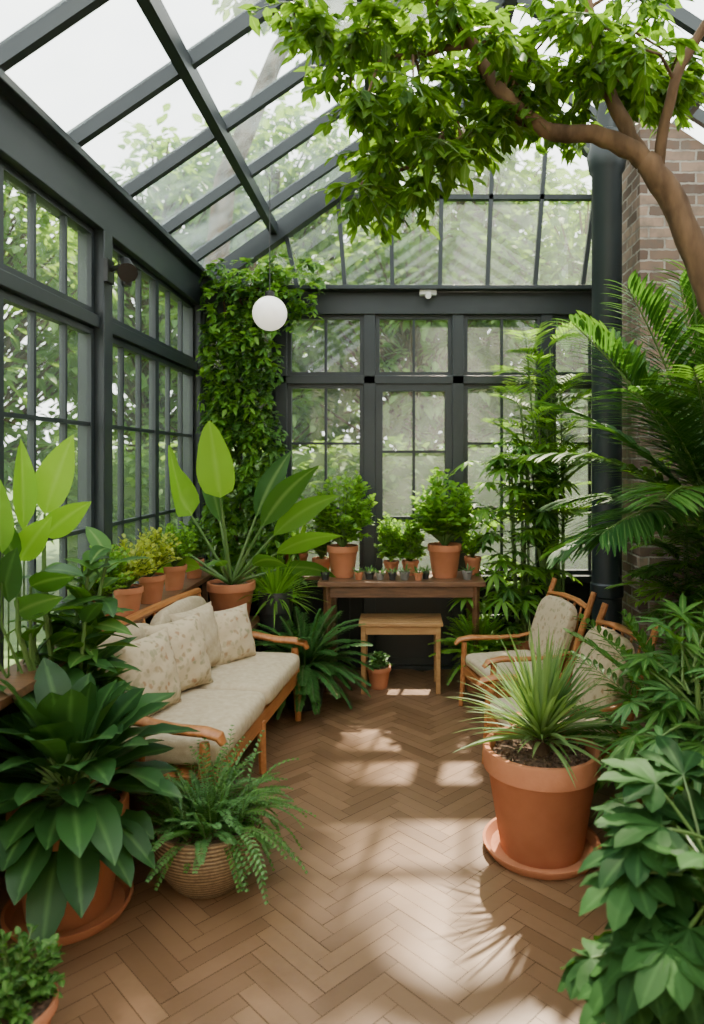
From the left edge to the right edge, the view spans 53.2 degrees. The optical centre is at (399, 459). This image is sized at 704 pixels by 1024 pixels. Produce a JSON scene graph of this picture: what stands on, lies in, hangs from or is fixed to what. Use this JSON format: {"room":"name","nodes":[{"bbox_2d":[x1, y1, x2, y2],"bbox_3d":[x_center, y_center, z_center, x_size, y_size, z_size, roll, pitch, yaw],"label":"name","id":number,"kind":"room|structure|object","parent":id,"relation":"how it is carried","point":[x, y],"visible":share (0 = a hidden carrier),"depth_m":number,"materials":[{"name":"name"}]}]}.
{"room":"sunroom","nodes":[
{"label":"sunroom","id":0,"kind":"room"},
{"bbox_2d":[0,611,158,776],"bbox_3d":[-1.515,1.190,2.100,0.090,0.620,6.000,0,0,0],"label":"wall","id":1,"kind":"structure","parent":0,"point":[12,708],"depth_m":2.66,"materials":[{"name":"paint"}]},
{"bbox_2d":[0,159,93,670],"bbox_3d":[-1.480,-0.135,2.550,0.040,1.930,1.580,0,0,0],"label":"window","id":2,"kind":"structure","parent":1,"relation":"in","point":[34,193],"depth_m":3.02,"materials":[{"name":"paint"}]},
{"bbox_2d":[0,68,210,622],"bbox_3d":[-1.460,-0.241,2.100,0.210,2.182,6.000,0,0,0],"label":"window frame","id":3,"kind":"structure","parent":1,"relation":"attached to","point":[32,143],"depth_m":3.35,"materials":[{"name":"paint"}]},
{"bbox_2d":[103,257,137,286],"bbox_3d":[-1.340,-0.917,3.346,0.135,0.155,0.204,0,0,-31],"label":"wall spotlight","id":4,"kind":"object","parent":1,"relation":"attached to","point":[127,272],"visible":1,"depth_m":3.34,"materials":[{"name":"black metal"}]},
{"bbox_2d":[113,244,193,583],"bbox_3d":[-1.480,-0.135,4.210,0.040,1.930,1.500,0,0,0],"label":"window","id":5,"kind":"structure","parent":1,"relation":"in","point":[155,283],"depth_m":4.18,"materials":[{"name":"glass"}]},
{"bbox_2d":[0,666,655,1023],"bbox_3d":[0.360,1.525,2.099,3.680,0.050,6.001,0,0,0],"label":"floor","id":6,"kind":"structure","parent":0,"point":[401,912],"depth_m":2.32,"materials":[{"name":"brown wood"}]},
{"bbox_2d":[0,923,65,1023],"bbox_3d":[-0.987,1.346,1.757,0.247,0.308,0.282,0,0,13],"label":"potted plant","id":7,"kind":"object","parent":6,"relation":"on","point":[29,994],"visible":1,"depth_m":1.77,"materials":[{"name":"plant"}]},
{"bbox_2d":[0,435,148,778],"bbox_3d":[-1.185,0.703,2.627,0.436,1.593,0.698,0,0,0],"label":"rubber plant","id":8,"kind":"object","parent":6,"relation":"on","point":[77,643],"visible":0.43,"depth_m":2.57,"materials":[{"name":"green plant"}]},
{"bbox_2d":[0,657,200,946],"bbox_3d":[-1.042,1.089,2.340,0.716,0.822,0.788,0,0,0],"label":"plant","id":9,"kind":"object","parent":6,"relation":"on","point":[68,844],"visible":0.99,"depth_m":2.20,"materials":[{"name":"green plant"}]},
{"bbox_2d":[0,570,216,771],"bbox_3d":[-1.340,1.127,3.300,0.180,0.745,3.100,0,0,0],"label":"plant shelf","id":10,"kind":"object","parent":6,"relation":"on","point":[23,683],"visible":0.14,"depth_m":2.51,"materials":[{"name":"brown wood"}]},
{"bbox_2d":[76,544,135,615],"bbox_3d":[-1.281,0.555,3.093,0.231,0.400,0.306,0,0,0],"label":"potted shrub","id":11,"kind":"object","parent":10,"relation":"on","point":[115,555],"visible":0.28,"depth_m":3.09,"materials":[{"name":"green plant"}]},
{"bbox_2d":[112,533,156,616],"bbox_3d":[-1.289,0.557,3.388,0.229,0.396,0.298,0,0,9],"label":"potted shrub","id":12,"kind":"object","parent":10,"relation":"on","point":[129,597],"visible":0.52,"depth_m":3.37,"materials":[{"name":"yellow plant"}]},
{"bbox_2d":[134,526,181,603],"bbox_3d":[-1.287,0.552,3.709,0.228,0.406,0.356,0,0,0],"label":"variegated shrub","id":13,"kind":"object","parent":10,"relation":"on","point":[153,583],"visible":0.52,"depth_m":3.68,"materials":[{"name":"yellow plant"}]},
{"bbox_2d":[158,521,197,590],"bbox_3d":[-1.286,0.558,4.101,0.224,0.394,0.360,0,0,0],"label":"variegated shrub","id":14,"kind":"object","parent":10,"relation":"on","point":[175,576],"visible":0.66,"depth_m":4.06,"materials":[{"name":"green plant"}]},
{"bbox_2d":[185,518,215,578],"bbox_3d":[-1.287,0.558,4.504,0.204,0.394,0.339,0,0,0],"label":"potted shrub","id":15,"kind":"object","parent":10,"relation":"on","point":[201,545],"visible":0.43,"depth_m":4.47,"materials":[{"name":"green plant"}]},
{"bbox_2d":[88,588,308,796],"bbox_3d":[-0.936,1.115,3.381,0.691,0.773,1.430,0,0,6],"label":"sofa","id":16,"kind":"object","parent":6,"relation":"on","point":[210,659],"visible":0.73,"depth_m":3.26,"materials":[{"name":"beige fabric"}]},
{"bbox_2d":[136,724,315,904],"bbox_3d":[-0.657,1.252,2.544,0.699,0.497,0.734,0,0,-4],"label":"fern","id":17,"kind":"object","parent":6,"relation":"on","point":[204,847],"visible":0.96,"depth_m":2.39,"materials":[{"name":"green plant"}]},
{"bbox_2d":[249,616,259,651],"bbox_3d":[-1.060,1.257,4.400,0.340,0.484,0.340,0,0,0],"label":"plant stand","id":18,"kind":"object","parent":6,"relation":"on","point":[256,619],"visible":0.09,"depth_m":4.45,"materials":[{"name":"brown wood"}]},
{"bbox_2d":[157,420,340,615],"bbox_3d":[-0.887,0.387,4.292,1.066,1.252,0.881,0,0,0],"label":"potted plant","id":19,"kind":"object","parent":18,"relation":"on","point":[275,496],"visible":0.86,"depth_m":4.33,"materials":[{"name":"green plant"}]},
{"bbox_2d":[195,253,328,598],"bbox_3d":[-0.933,0.054,4.780,0.908,2.892,0.436,0,0,0],"label":"climbing vine","id":20,"kind":"object","parent":6,"relation":"on","point":[235,367],"visible":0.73,"depth_m":4.74,"materials":[{"name":"plant"}]},
{"bbox_2d":[236,548,326,651],"bbox_3d":[-0.787,1.021,4.510,0.673,0.958,0.666,0,0,-41],"label":"ornamental grass","id":21,"kind":"object","parent":6,"relation":"on","point":[275,600],"depth_m":4.42,"materials":[{"name":"plant"}]},
{"bbox_2d":[252,605,376,719],"bbox_3d":[-0.562,1.207,4.284,0.833,0.586,0.809,0,0,28],"label":"fern","id":22,"kind":"object","parent":6,"relation":"on","point":[314,667],"visible":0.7,"depth_m":4.20,"materials":[{"name":"green plant"}]},
{"bbox_2d":[302,576,337,675],"bbox_3d":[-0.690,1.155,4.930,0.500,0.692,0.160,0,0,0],"label":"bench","id":23,"kind":"object","parent":6,"relation":"on","point":[334,600],"visible":0.12,"depth_m":4.87,"materials":[{"name":"brown wood"}]},
{"bbox_2d":[263,522,328,562],"bbox_3d":[-0.746,0.583,4.833,0.594,0.451,0.381,0,0,0],"label":"potted plant","id":24,"kind":"object","parent":23,"relation":"on","point":[303,556],"visible":0.3,"depth_m":4.86,"materials":[{"name":"plant"}]},
{"bbox_2d":[305,517,333,569],"bbox_3d":[-0.558,0.571,4.894,0.279,0.475,0.196,0,0,0],"label":"potted mint","id":25,"kind":"object","parent":23,"relation":"on","point":[324,561],"visible":0.39,"depth_m":4.89,"materials":[{"name":"plant"}]},
{"bbox_2d":[366,651,392,689],"bbox_3d":[-0.142,1.378,4.625,0.198,0.244,0.171,0,0,0],"label":"potted herb","id":26,"kind":"object","parent":6,"relation":"on","point":[378,678],"visible":0.94,"depth_m":4.58,"materials":[{"name":"ceramic"}]},
{"bbox_2d":[359,613,442,693],"bbox_3d":[0.005,1.272,4.620,0.540,0.456,0.292,0,0,0],"label":"wooden stool","id":27,"kind":"object","parent":6,"relation":"on","point":[376,623],"visible":0.93,"depth_m":4.49,"materials":[{"name":"brown wood"}]},
{"bbox_2d":[317,571,485,691],"bbox_3d":[0.010,1.142,4.720,1.080,0.716,0.460,0,0,0],"label":"console table","id":28,"kind":"object","parent":6,"relation":"on","point":[457,587],"visible":0.62,"depth_m":4.52,"materials":[{"name":"brown wood"}]},
{"bbox_2d":[321,564,333,579],"bbox_3d":[-0.482,0.730,4.578,0.108,0.106,0.118,0,0,-39],"label":"potted succulent","id":29,"kind":"object","parent":28,"relation":"on","point":[325,575],"visible":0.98,"depth_m":4.56,"materials":[{"name":"green plant"}]},
{"bbox_2d":[307,470,377,577],"bbox_3d":[-0.382,0.424,4.699,0.469,0.717,0.408,0,0,0],"label":"potted ficus","id":30,"kind":"object","parent":28,"relation":"on","point":[355,515],"visible":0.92,"depth_m":4.65,"materials":[{"name":"plant"}]},
{"bbox_2d":[353,567,364,579],"bbox_3d":[-0.262,0.733,4.580,0.122,0.101,0.123,0,0,-34],"label":"potted succulent","id":31,"kind":"object","parent":28,"relation":"on","point":[358,574],"visible":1,"depth_m":4.56,"materials":[{"name":"orange ceramic"}]},
{"bbox_2d":[364,565,374,579],"bbox_3d":[-0.205,0.736,4.606,0.110,0.094,0.104,0,0,38],"label":"potted succulent","id":32,"kind":"object","parent":28,"relation":"on","point":[369,575],"visible":1,"depth_m":4.58,"materials":[{"name":"green plant"}]},
{"bbox_2d":[372,567,386,579],"bbox_3d":[-0.131,0.733,4.573,0.112,0.100,0.136,0,0,0],"label":"potted succulent","id":33,"kind":"object","parent":28,"relation":"on","point":[380,575],"visible":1,"depth_m":4.56,"materials":[{"name":"grey ceramic"}]},
{"bbox_2d":[374,512,405,573],"bbox_3d":[-0.054,0.568,4.816,0.258,0.430,0.243,0,0,-2],"label":"basil","id":34,"kind":"object","parent":28,"relation":"on","point":[388,533],"visible":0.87,"depth_m":4.79,"materials":[{"name":"plant"}]},
{"bbox_2d":[385,567,397,579],"bbox_3d":[-0.046,0.730,4.561,0.120,0.106,0.110,0,0,0],"label":"potted succulent","id":35,"kind":"object","parent":28,"relation":"on","point":[392,575],"visible":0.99,"depth_m":4.55,"materials":[{"name":"grey ceramic"}]},
{"bbox_2d":[395,562,410,580],"bbox_3d":[0.026,0.729,4.567,0.146,0.109,0.144,0,0,0],"label":"potted succulent","id":36,"kind":"object","parent":28,"relation":"on","point":[404,575],"visible":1,"depth_m":4.55,"materials":[{"name":"grey ceramic"}]},
{"bbox_2d":[391,519,427,575],"bbox_3d":[0.063,0.590,4.777,0.254,0.387,0.246,0,0,-15],"label":"basil","id":37,"kind":"object","parent":28,"relation":"on","point":[413,539],"visible":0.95,"depth_m":4.74,"materials":[{"name":"plant"}]},
{"bbox_2d":[409,566,425,580],"bbox_3d":[0.124,0.731,4.567,0.127,0.104,0.130,0,0,0],"label":"potted succulent","id":38,"kind":"object","parent":28,"relation":"on","point":[418,575],"visible":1,"depth_m":4.54,"materials":[{"name":"orange ceramic"}]},
{"bbox_2d":[418,565,433,578],"bbox_3d":[0.178,0.735,4.620,0.135,0.097,0.126,0,0,-42],"label":"potted succulent","id":39,"kind":"object","parent":28,"relation":"on","point":[425,575],"visible":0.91,"depth_m":4.60,"materials":[{"name":"green plant"}]},
{"bbox_2d":[403,467,479,578],"bbox_3d":[0.290,0.413,4.693,0.507,0.740,0.431,0,0,-20],"label":"potted plant","id":40,"kind":"object","parent":28,"relation":"on","point":[442,520],"visible":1,"depth_m":4.63,"materials":[{"name":"plant"}]},
{"bbox_2d":[457,563,474,579],"bbox_3d":[0.438,0.730,4.578,0.134,0.105,0.113,0,0,0],"label":"potted succulent","id":41,"kind":"object","parent":28,"relation":"on","point":[467,574],"visible":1,"depth_m":4.56,"materials":[{"name":"grey ceramic"}]},
{"bbox_2d":[461,530,483,574],"bbox_3d":[0.485,0.633,4.794,0.203,0.301,0.237,0,0,0],"label":"potted mint","id":42,"kind":"object","parent":28,"relation":"on","point":[472,560],"visible":0.73,"depth_m":4.76,"materials":[{"name":"plant"}]},
{"bbox_2d":[237,0,703,317],"bbox_3d":[0.463,-0.223,2.667,2.048,3.461,0.996,0,0,2],"label":"indoor tree","id":43,"kind":"object","parent":6,"relation":"on","point":[499,67],"visible":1,"depth_m":2.56,"materials":[{"name":"green plant"}]},
{"bbox_2d":[428,607,525,693],"bbox_3d":[0.519,1.226,4.572,0.645,0.548,0.623,0,0,-43],"label":"fern","id":44,"kind":"object","parent":6,"relation":"on","point":[484,645],"visible":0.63,"depth_m":4.52,"materials":[{"name":"green plant"}]},
{"bbox_2d":[447,434,581,649],"bbox_3d":[0.764,0.665,4.689,0.951,1.669,0.656,0,0,5],"label":"plant","id":45,"kind":"object","parent":6,"relation":"on","point":[521,602],"visible":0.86,"depth_m":4.63,"materials":[{"name":"green plant"}]},
{"bbox_2d":[454,578,596,731],"bbox_3d":[0.720,1.123,4.107,0.685,0.762,0.545,0,0,-14],"label":"wooden armchair","id":46,"kind":"object","parent":6,"relation":"on","point":[556,613],"visible":0.58,"depth_m":4.08,"materials":[{"name":"brown wood"}]},
{"bbox_2d":[482,321,591,671],"bbox_3d":[1.007,0.274,4.664,0.958,2.453,0.722,0,0,7],"label":"bamboo","id":47,"kind":"object","parent":6,"relation":"on","point":[569,513],"visible":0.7,"depth_m":4.68,"materials":[{"name":"plant"}]},
{"bbox_2d":[448,619,647,879],"bbox_3d":[0.550,1.062,2.698,0.780,0.875,0.806,0,0,11],"label":"yucca","id":48,"kind":"object","parent":6,"relation":"on","point":[542,779],"visible":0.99,"depth_m":2.59,"materials":[{"name":"ceramic"}]},
{"bbox_2d":[475,602,658,803],"bbox_3d":[0.761,1.115,3.265,0.700,0.779,0.557,0,0,-10],"label":"wooden armchair","id":49,"kind":"object","parent":6,"relation":"on","point":[598,692],"visible":0.25,"depth_m":3.27,"materials":[{"name":"brown wood"}]},
{"bbox_2d":[587,101,625,634],"bbox_3d":[1.270,-0.410,4.300,0.260,3.820,0.260,0,0,0],"label":"column","id":50,"kind":"structure","parent":6,"relation":"on","point":[606,169],"depth_m":4.22,"materials":[{"name":"metal"}]},
{"bbox_2d":[516,258,703,569],"bbox_3d":[1.303,0.316,3.098,1.583,2.369,1.586,0,0,0],"label":"palm","id":51,"kind":"object","parent":6,"relation":"on","point":[684,437],"visible":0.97,"depth_m":3.01,"materials":[{"name":"plant"}]},
{"bbox_2d":[557,735,703,1023],"bbox_3d":[0.735,1.101,1.646,0.740,0.798,0.629,0,0,0],"label":"leafy plant","id":52,"kind":"object","parent":6,"relation":"on","point":[649,968],"visible":1,"depth_m":1.54,"materials":[{"name":"plant"}]},
{"bbox_2d":[560,586,703,797],"bbox_3d":[1.220,0.992,2.792,1.138,1.017,1.233,0,0,-23],"label":"fern","id":53,"kind":"object","parent":6,"relation":"on","point":[634,627],"visible":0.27,"depth_m":2.81,"materials":[{"name":"green plant"}]},
{"bbox_2d":[592,593,703,819],"bbox_3d":[0.997,0.986,2.293,0.701,1.027,0.604,0,0,43],"label":"plant","id":54,"kind":"object","parent":6,"relation":"on","point":[666,691],"visible":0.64,"depth_m":2.31,"materials":[{"name":"green plant"}]},
{"bbox_2d":[605,386,703,681],"bbox_3d":[1.516,0.508,3.720,0.869,1.984,1.117,0,0,-44],"label":"areca palm","id":55,"kind":"object","parent":6,"relation":"on","point":[684,536],"visible":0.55,"depth_m":3.73,"materials":[{"name":"plant"}]},
{"bbox_2d":[622,118,703,706],"bbox_3d":[1.815,-0.323,4.610,0.750,3.645,0.820,0,0,0],"label":"brick wall","id":56,"kind":"structure","parent":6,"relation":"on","point":[647,238],"depth_m":4.20,"materials":[{"name":"brown brick"}]},
{"bbox_2d":[0,0,703,261],"bbox_3d":[0.386,-2.052,2.100,3.768,1.557,6.000,0,0,0],"label":"glass roof","id":57,"kind":"structure","parent":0,"point":[184,62],"depth_m":3.54,"materials":[{"name":"glass"}]},
{"bbox_2d":[252,178,286,330],"bbox_3d":[-0.800,-1.262,4.300,0.210,0.935,0.210,0,0,0],"label":"globe pendant lamp","id":58,"kind":"object","parent":57,"relation":"hanging from","point":[269,312],"visible":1,"depth_m":4.23,"materials":[{"name":"white glass"}]},
{"bbox_2d":[197,583,591,666],"bbox_3d":[0.360,1.190,5.134,3.680,0.660,0.092,0,0,0],"label":"wall","id":59,"kind":"structure","parent":0,"point":[351,608],"depth_m":5.10,"materials":[{"name":"paint"}]},
{"bbox_2d":[206,315,274,573],"bbox_3d":[-1.155,-0.110,5.100,0.505,1.880,0.050,0,0,0],"label":"window","id":60,"kind":"structure","parent":59,"relation":"in","point":[208,319],"depth_m":5.07,"materials":[{"name":"paint"}]},
{"bbox_2d":[287,315,363,570],"bbox_3d":[-0.540,-0.110,5.100,0.555,1.880,0.050,0,0,0],"label":"window","id":61,"kind":"structure","parent":59,"relation":"in","point":[290,387],"depth_m":5.07,"materials":[{"name":"paint"}]},
{"bbox_2d":[200,285,591,670],"bbox_3d":[0.354,0.140,5.065,3.692,2.760,0.230,0,0,0],"label":"window frame","id":62,"kind":"structure","parent":59,"relation":"attached to","point":[546,301],"depth_m":5.04,"materials":[{"name":"paint"}]},
{"bbox_2d":[203,85,591,292],"bbox_3d":[0.362,-1.976,5.072,3.754,1.610,0.105,0,0,0],"label":"window","id":63,"kind":"structure","parent":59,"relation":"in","point":[315,206],"depth_m":5.07,"materials":[{"name":"paint"}]},
{"bbox_2d":[375,384,451,664],"bbox_3d":[0.100,0.465,5.066,0.555,2.030,0.102,0,0,0],"label":"door","id":64,"kind":"structure","parent":59,"relation":"in","point":[400,649],"depth_m":5.06,"materials":[{"name":"paint"}]},
{"bbox_2d":[376,315,451,375],"bbox_3d":[0.100,-0.830,5.100,0.555,0.440,0.050,0,0,0],"label":"window","id":65,"kind":"structure","parent":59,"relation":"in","point":[413,318],"depth_m":5.07,"materials":[{"name":"paint"}]},
{"bbox_2d":[419,290,436,298],"bbox_3d":[0.200,-1.175,4.984,0.120,0.071,0.102,0,0,0],"label":"security camera","id":66,"kind":"object","parent":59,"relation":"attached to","point":[427,293],"visible":1,"depth_m":4.99,"materials":[{"name":"white plastic"}]},
{"bbox_2d":[464,315,539,573],"bbox_3d":[0.740,-0.110,5.100,0.555,1.880,0.050,0,0,0],"label":"window","id":67,"kind":"structure","parent":59,"relation":"in","point":[501,318],"depth_m":5.07,"materials":[{"name":"paint"}]},
{"bbox_2d":[553,315,591,573],"bbox_3d":[1.380,-0.110,5.100,0.555,1.880,0.050,0,0,0],"label":"window","id":68,"kind":"structure","parent":59,"relation":"in","point":[564,317],"depth_m":5.07,"materials":[{"name":"paint"}]},
{"label":"outside","id":69,"kind":"structure","parent":0,"visible":0},
{"bbox_2d":[4,491,74,668],"bbox_3d":[0.000,1.620,6.000,60.000,0.100,60.000,0,0,0],"label":"ground","id":70,"kind":"structure","parent":69,"point":[52,552],"depth_m":7.50,"materials":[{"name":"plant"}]},
{"bbox_2d":[4,182,125,545],"bbox_3d":[-5.283,-1.356,8.549,3.642,5.945,3.951,0,0,-23],"label":"tree","id":71,"kind":"object","parent":70,"relation":"on","point":[15,255],"visible":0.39,"depth_m":8.42,"materials":[{"name":"green plant"}]},
{"bbox_2d":[7,103,279,452],"bbox_3d":[-4.269,-2.135,11.897,5.028,7.566,4.636,0,0,-19],"label":"tree","id":72,"kind":"object","parent":70,"relation":"on","point":[156,193],"visible":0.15,"depth_m":11.27,"materials":[{"name":"green plant"}]},
{"bbox_2d":[124,210,357,452],"bbox_3d":[-2.176,-1.096,10.515,3.311,5.405,3.592,0,0,21],"label":"tree","id":73,"kind":"object","parent":70,"relation":"on","point":[299,337],"visible":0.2,"depth_m":10.17,"materials":[{"name":"green plant"}]},
{"bbox_2d":[147,69,400,452],"bbox_3d":[-2.642,-2.913,14.047,5.629,9.188,6.106,0,0,-35],"label":"tree","id":74,"kind":"object","parent":70,"relation":"on","point":[321,242],"visible":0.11,"depth_m":12.78,"materials":[{"name":"green plant"}]},
{"bbox_2d":[46,434,591,597],"bbox_3d":[0.731,0.657,7.205,8.753,1.860,0.957,0,0,0],"label":"hedge","id":75,"kind":"object","parent":70,"relation":"on","point":[397,467],"visible":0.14,"depth_m":7.25,"materials":[{"name":"green plant"}]},
{"bbox_2d":[204,0,446,366],"bbox_3d":[-0.859,-2.665,8.168,3.881,8.542,4.651,0,0,0],"label":"tree","id":76,"kind":"object","parent":70,"relation":"on","point":[221,213],"visible":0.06,"depth_m":8.69,"materials":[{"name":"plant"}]},
{"bbox_2d":[291,169,522,452],"bbox_3d":[0.228,-1.486,10.902,3.808,6.215,4.130,0,0,21],"label":"tree","id":77,"kind":"object","parent":70,"relation":"on","point":[417,258],"visible":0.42,"depth_m":10.26,"materials":[{"name":"green plant"}]},
{"bbox_2d":[329,57,591,452],"bbox_3d":[1.407,-2.913,13.650,5.629,9.188,6.106,0,0,40],"label":"tree","id":78,"kind":"object","parent":70,"relation":"on","point":[516,222],"visible":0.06,"depth_m":12.19,"materials":[{"name":"green plant"}]},
{"bbox_2d":[463,170,591,452],"bbox_3d":[2.692,-1.226,9.801,3.771,5.675,3.477,0,0,36],"label":"tree","id":79,"kind":"object","parent":70,"relation":"on","point":[552,271],"visible":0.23,"depth_m":9.51,"materials":[{"name":"green plant"}]}
]}

